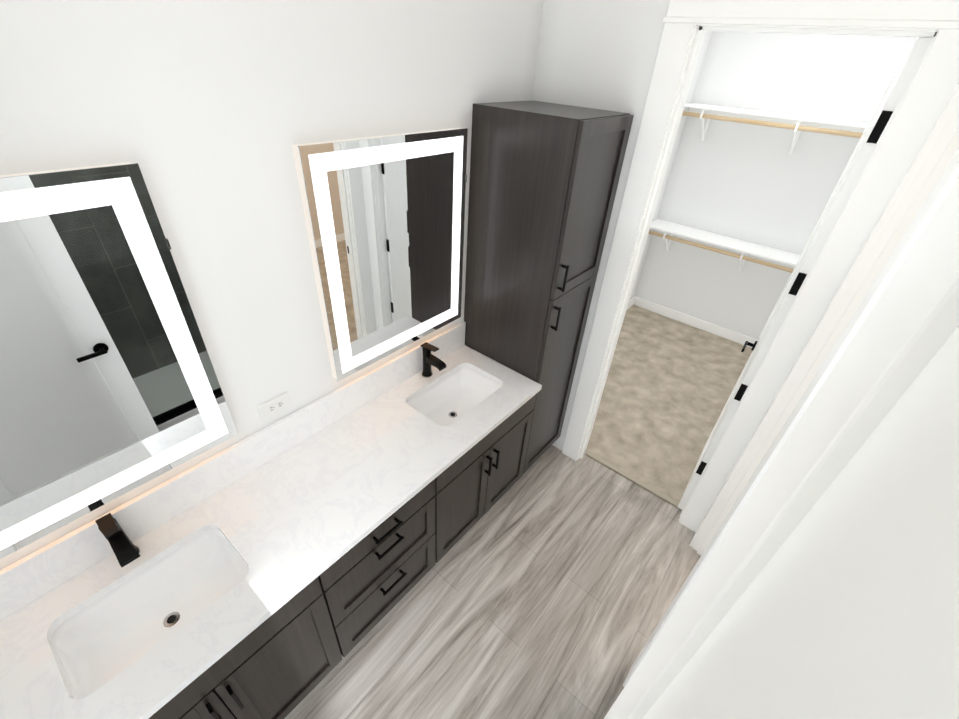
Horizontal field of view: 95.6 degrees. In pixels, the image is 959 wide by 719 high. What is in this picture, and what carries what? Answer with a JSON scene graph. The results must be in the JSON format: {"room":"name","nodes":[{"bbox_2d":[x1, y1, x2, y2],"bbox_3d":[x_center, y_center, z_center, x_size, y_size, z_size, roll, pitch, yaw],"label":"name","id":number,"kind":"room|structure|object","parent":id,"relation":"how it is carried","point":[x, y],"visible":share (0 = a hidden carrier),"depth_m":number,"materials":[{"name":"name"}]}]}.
{"room":"bathroom","nodes":[
{"label":"bathroom","id":0,"kind":"room"},
{"bbox_2d":[0,0,711,569],"bbox_3d":[0.078,-0.660,2.564,0.120,2.760,5.680,28,42,30],"label":"wall","id":1,"kind":"structure","parent":0,"point":[204,114],"depth_m":1.33,"materials":[{"name":"white paint"}]},
{"bbox_2d":[0,162,237,558],"bbox_3d":[-1.140,0.053,1.095,0.049,0.933,0.804,28,42,30],"label":"led mirror","id":2,"kind":"object","parent":1,"relation":"attached to","point":[110,389],"visible":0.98,"depth_m":1.16,"materials":[{"name":"silver glass"}]},
{"bbox_2d":[258,392,290,419],"bbox_3d":[-0.819,0.187,1.745,0.009,0.074,0.120,28,42,30],"label":"outlet","id":3,"kind":"object","parent":1,"relation":"attached to","point":[273,406],"visible":1,"depth_m":1.74,"materials":[{"name":"white plastic"}]},
{"bbox_2d":[292,128,467,380],"bbox_3d":[-0.349,-0.460,1.896,0.049,0.933,0.804,28,42,30],"label":"led mirror","id":4,"kind":"object","parent":1,"relation":"attached to","point":[384,217],"visible":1,"depth_m":1.79,"materials":[{"name":"silver glass"}]},
{"bbox_2d":[626,296,635,309],"bbox_3d":[1.015,-0.182,4.261,0.014,0.103,2.440,28,42,30],"label":"baseboard","id":5,"kind":"structure","parent":1,"relation":"attached to","point":[631,302],"depth_m":4.98,"materials":[{"name":"white wood"}]},
{"bbox_2d":[284,445,700,718],"bbox_3d":[0.165,1.549,1.898,2.710,0.060,3.100,28,42,30],"label":"floor","id":6,"kind":"structure","parent":0,"point":[549,584],"depth_m":2.22,"materials":[{"name":"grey wood"}]},
{"bbox_2d":[0,321,541,718],"bbox_3d":[-0.581,0.759,1.991,0.588,1.035,2.136,28,42,30],"label":"bathroom vanity","id":7,"kind":"object","parent":6,"relation":"on","point":[345,519],"visible":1,"depth_m":1.62,"materials":[{"name":"white stone"}]},
{"bbox_2d":[95,513,139,566],"bbox_3d":[-1.134,0.594,1.381,0.146,0.194,0.056,28,42,30],"label":"faucet","id":8,"kind":"object","parent":7,"relation":"on","point":[126,550],"visible":0.98,"depth_m":1.35,"materials":[{"name":"black metal"}]},
{"bbox_2d":[52,529,248,698],"bbox_3d":[-1.021,0.890,1.459,0.337,0.302,0.522,28,42,30],"label":"sink","id":9,"kind":"object","parent":7,"relation":"in","point":[102,641],"visible":0.58,"depth_m":1.45,"materials":[{"name":"white ceramic"}]},
{"bbox_2d":[421,342,445,376],"bbox_3d":[-0.244,0.018,2.280,0.146,0.194,0.056,28,42,30],"label":"faucet","id":10,"kind":"object","parent":7,"relation":"on","point":[429,359],"visible":1,"depth_m":2.26,"materials":[{"name":"black metal"}]},
{"bbox_2d":[407,367,501,426],"bbox_3d":[-0.131,0.314,2.358,0.337,0.302,0.522,28,42,30],"label":"sink","id":11,"kind":"object","parent":7,"relation":"in","point":[452,398],"visible":0.6,"depth_m":2.43,"materials":[{"name":"white ceramic"}]},
{"bbox_2d":[464,100,633,473],"bbox_3d":[0.283,-0.229,2.521,0.584,2.130,0.465,28,42,30],"label":"linen cabinet","id":12,"kind":"object","parent":6,"relation":"on","point":[544,180],"visible":0.98,"depth_m":2.06,"materials":[{"name":"brown wood"}]},
{"bbox_2d":[533,0,669,450],"bbox_3d":[0.904,-0.388,2.260,1.670,2.760,0.120,28,42,30],"label":"wall","id":13,"kind":"structure","parent":0,"point":[599,54],"depth_m":1.95,"materials":[{"name":"white paint"}]},
{"bbox_2d":[585,450,680,509],"bbox_3d":[1.034,0.810,2.960,0.715,0.016,0.036,28,42,30],"label":"trim","id":14,"kind":"structure","parent":13,"relation":"attached to","point":[634,480],"depth_m":2.94,"materials":[{"name":"beige wood"}]},
{"bbox_2d":[562,0,958,531],"bbox_3d":[1.081,-0.222,2.191,0.991,2.590,0.200,28,42,30],"label":"trim","id":15,"kind":"structure","parent":13,"relation":"attached to","point":[930,91],"depth_m":1.70,"materials":[{"name":"white wood"}]},
{"bbox_2d":[678,37,931,509],"bbox_3d":[1.558,-0.188,2.310,0.153,2.431,0.724,26,41,28],"label":"closet door","id":16,"kind":"structure","parent":13,"relation":"in","point":[910,59],"depth_m":1.90,"materials":[{"name":"white wood"}]},
{"bbox_2d":[587,305,751,502],"bbox_3d":[1.630,0.180,3.961,1.790,0.072,2.580,28,42,30],"label":"floor","id":17,"kind":"structure","parent":0,"point":[670,383],"depth_m":3.70,"materials":[{"name":"beige carpet"}]},
{"bbox_2d":[635,31,917,339],"bbox_3d":[3.462,-0.961,3.319,4.070,2.760,0.120,28,42,30],"label":"wall","id":18,"kind":"structure","parent":0,"point":[757,184],"depth_m":3.78,"materials":[{"name":"white paint"}]},
{"bbox_2d":[634,297,757,347],"bbox_3d":[2.382,-0.370,4.660,1.500,0.103,0.017,28,42,30],"label":"baseboard","id":19,"kind":"structure","parent":18,"relation":"attached to","point":[734,336],"depth_m":4.69,"materials":[{"name":"white wood"}]},
{"bbox_2d":[648,219,800,272],"bbox_3d":[2.336,-0.967,4.102,1.556,0.278,0.300,28,42,30],"label":"closet shelf","id":20,"kind":"object","parent":18,"relation":"attached to","point":[766,252],"visible":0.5,"depth_m":4.02,"materials":[{"name":"white wood"}]},
{"bbox_2d":[682,103,867,153],"bbox_3d":[2.395,-1.814,3.502,1.556,0.278,0.300,28,42,30],"label":"closet shelf","id":21,"kind":"object","parent":18,"relation":"attached to","point":[831,126],"visible":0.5,"depth_m":3.45,"materials":[{"name":"white wood"}]},
{"bbox_3d":[1.924,-0.345,2.299,0.110,2.760,3.680,28,42,30],"label":"wall","id":22,"kind":"structure","parent":0,"visible":0},
{"bbox_2d":[622,83,958,686],"bbox_3d":[1.113,0.246,1.533,0.190,2.590,1.076,28,42,30],"label":"door frame","id":23,"kind":"structure","parent":22,"relation":"attached to","point":[931,205],"depth_m":1.27,"materials":[{"name":"white wood"}]},
{"bbox_2d":[692,102,958,554],"bbox_3d":[1.109,0.298,1.569,0.114,2.463,0.836,28,42,30],"label":"trim","id":24,"kind":"structure","parent":22,"relation":"attached to","point":[934,165],"depth_m":1.60,"materials":[{"name":"white wood"}]},
{"bbox_3d":[0.003,1.248,-0.136,0.935,2.760,0.270,28,42,30],"label":"wall","id":25,"kind":"structure","parent":0,"visible":0},
{"bbox_2d":[604,177,958,718],"bbox_3d":[-0.091,0.956,0.534,0.153,2.431,0.824,28,42,30],"label":"entry door","id":26,"kind":"structure","parent":25,"relation":"in","point":[825,584],"depth_m":0.14,"materials":[{"name":"white paint"}]}
]}

